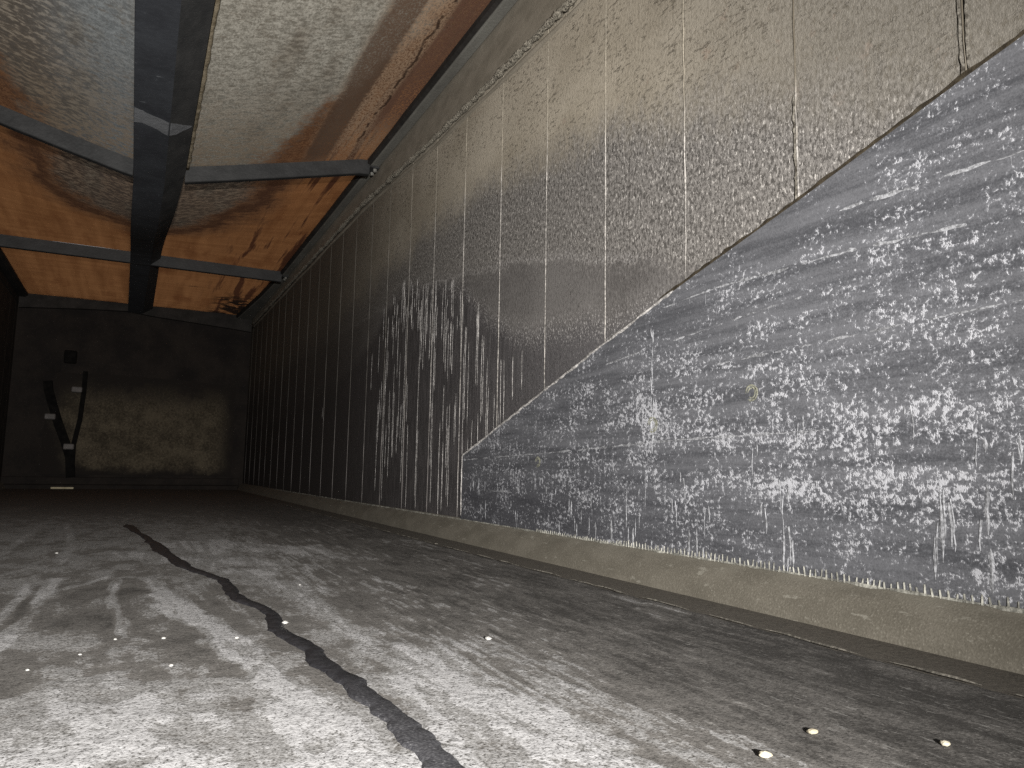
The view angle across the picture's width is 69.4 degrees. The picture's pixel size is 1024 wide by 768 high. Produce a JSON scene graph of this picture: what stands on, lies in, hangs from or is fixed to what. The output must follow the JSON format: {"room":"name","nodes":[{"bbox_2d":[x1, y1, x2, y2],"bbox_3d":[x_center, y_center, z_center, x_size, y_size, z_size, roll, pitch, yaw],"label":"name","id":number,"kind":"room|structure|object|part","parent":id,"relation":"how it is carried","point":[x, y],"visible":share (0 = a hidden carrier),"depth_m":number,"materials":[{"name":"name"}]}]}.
{"room":"bulk storage warehouse","nodes":[
{"label":"bulk storage warehouse","id":0,"kind":"room"},
{"bbox_2d":[0,267,18,476],"bbox_3d":[-2.854,-0.511,2.993,0.072,2.250,11.100,4,-8,-27],"label":"wall","id":1,"kind":"structure","parent":0,"point":[9,297],"depth_m":7.52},
{"bbox_2d":[0,247,27,296],"bbox_3d":[-2.767,-1.524,3.149,0.072,0.120,11.000,4,-8,-27],"label":"trim","id":2,"kind":"structure","parent":1,"relation":"attached to","point":[5,264],"depth_m":7.09,"materials":[{"name":"black metal"}]},
{"bbox_2d":[1,303,251,485],"bbox_3d":[-4.281,0.108,8.434,2.520,2.250,0.072,4,-8,-27],"label":"wall","id":3,"kind":"structure","parent":0,"point":[165,398],"depth_m":8.37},
{"bbox_2d":[43,350,87,477],"bbox_3d":[-4.863,0.317,8.004,0.410,1.385,0.110,4,-8,-27],"label":"pipe","id":4,"kind":"object","parent":3,"relation":"attached to","point":[70,356],"visible":1,"depth_m":7.98,"materials":[{"name":"black metal"}]},
{"bbox_3d":[-4.737,0.357,8.093,0.100,1.001,0.060,4,-8,-27],"label":"push rod","id":5,"kind":"part","parent":4,"relation":"part of","materials":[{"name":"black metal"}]},
{"bbox_2d":[0,476,238,489],"bbox_3d":[-4.273,1.107,8.211,2.350,0.135,0.160,4,-8,-27],"label":"trim","id":6,"kind":"structure","parent":3,"relation":"attached to","point":[10,482],"depth_m":8.16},
{"bbox_2d":[18,293,251,332],"bbox_3d":[-4.240,-0.838,8.497,2.380,0.255,0.060,4,-8,-27],"label":"trim","id":7,"kind":"structure","parent":3,"relation":"attached to","point":[227,321],"depth_m":8.52,"materials":[{"name":"black metal"}]},
{"bbox_3d":[-4.185,0.475,8.410,1.940,1.120,0.013,4,-8,-27],"label":"plate","id":8,"kind":"part","parent":3,"relation":"part of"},
{"bbox_2d":[0,0,490,314],"bbox_3d":[-1.833,-1.277,3.812,2.380,0.277,10.670,4,-8,-27],"label":"ceiling","id":9,"kind":"structure","parent":0,"point":[283,81],"depth_m":3.55,"materials":[{"name":"brown wood"}]},
{"bbox_2d":[0,234,288,282],"bbox_3d":[-3.132,-1.073,6.415,2.313,0.098,0.100,4,-8,-27],"label":"rib","id":10,"kind":"object","parent":9,"relation":"attached to","point":[6,241],"visible":0.96,"depth_m":6.31,"materials":[{"name":"grey metal"}]},
{"bbox_2d":[128,0,214,313],"bbox_3d":[-1.827,-1.243,3.795,0.297,0.400,10.520,4,-8,-27],"label":"roof beam","id":11,"kind":"structure","parent":9,"relation":"attached to","point":[171,37],"depth_m":3.11,"materials":[{"name":"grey metal"}]},
{"bbox_3d":[-1.856,-1.187,3.774,0.175,0.280,10.521,4,-8,-27],"label":"plate","id":12,"kind":"part","parent":11,"relation":"part of","materials":[{"name":"grey metal"}]},
{"bbox_2d":[0,105,379,184],"bbox_3d":[-1.835,-1.227,3.879,2.313,0.343,0.100,4,-8,-27],"label":"rib","id":13,"kind":"object","parent":9,"relation":"attached to","point":[10,119],"visible":0.98,"depth_m":3.94,"materials":[{"name":"grey metal"}]},
{"bbox_3d":[-0.827,-1.274,4.404,0.053,0.011,0.100,4,-8,-27],"label":"plate","id":14,"kind":"part","parent":13,"relation":"part of","materials":[{"name":"grey metal"}]},
{"bbox_2d":[0,489,1023,767],"bbox_3d":[-1.782,0.641,3.420,2.400,0.008,11.000,4,-8,-27],"label":"floor","id":15,"kind":"structure","parent":0,"point":[577,668],"depth_m":1.04,"materials":[{"name":"grey concrete"}]},
{"bbox_2d":[50,487,73,488],"bbox_3d":[-4.758,1.100,7.827,0.210,0.020,0.024,4,-8,-27],"label":"metal strip","id":16,"kind":"object","parent":15,"relation":"on","point":[50,487],"visible":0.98,"depth_m":7.82,"materials":[{"name":"grey metal"}]},
{"bbox_2d":[123,524,464,767],"bbox_3d":[-0.806,0.473,1.870,0.111,0.005,3.379,5,-8,-31],"label":"floor crack","id":17,"kind":"object","parent":15,"relation":"on","point":[408,732],"visible":1,"depth_m":0.91,"materials":[{"name":"black"}]},
{"bbox_2d":[758,750,772,757],"bbox_3d":[0.240,0.351,0.702,0.014,0.006,0.011,-1,-7,13],"label":"pebble","id":18,"kind":"object","parent":15,"relation":"on","point":[763,754],"visible":1,"depth_m":0.70,"materials":[{"name":"beige stone"}]},
{"bbox_2d":[807,728,818,733],"bbox_3d":[0.315,0.362,0.773,0.010,0.005,0.011,7,-9,-40],"label":"pebble","id":19,"kind":"object","parent":15,"relation":"on","point":[810,730],"visible":1,"depth_m":0.77,"materials":[{"name":"beige stone"}]},
{"bbox_2d":[939,740,950,745],"bbox_3d":[0.436,0.361,0.745,0.010,0.005,0.010,6,-8,-35],"label":"pebble","id":20,"kind":"object","parent":15,"relation":"on","point":[942,742],"visible":1,"depth_m":0.74,"materials":[{"name":"beige stone"}]},
{"bbox_2d":[242,0,1023,608],"bbox_3d":[-0.681,-0.343,4.094,0.092,2.250,11.100,4,-8,-27],"label":"wall","id":21,"kind":"structure","parent":0,"point":[744,279],"depth_m":1.79,"materials":[{"name":"concrete"}]},
{"bbox_2d":[236,0,516,319],"bbox_3d":[-0.773,-1.369,4.159,0.182,0.120,11.000,4,-8,-27],"label":"beam","id":22,"kind":"structure","parent":21,"relation":"attached to","point":[495,10],"depth_m":3.81,"materials":[{"name":"grey metal"}]},
{"bbox_2d":[237,483,1023,674],"bbox_3d":[-0.745,0.679,3.950,0.073,0.097,11.000,4,-8,-27],"label":"baseboard","id":23,"kind":"structure","parent":21,"relation":"attached to","point":[990,635],"depth_m":1.48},
{"bbox_3d":[0.576,-0.208,1.548,0.008,1.204,3.375,4,-8,-27],"label":"liner plate","id":24,"kind":"part","parent":21,"relation":"part of","materials":[{"name":"grey metal"}]}
]}

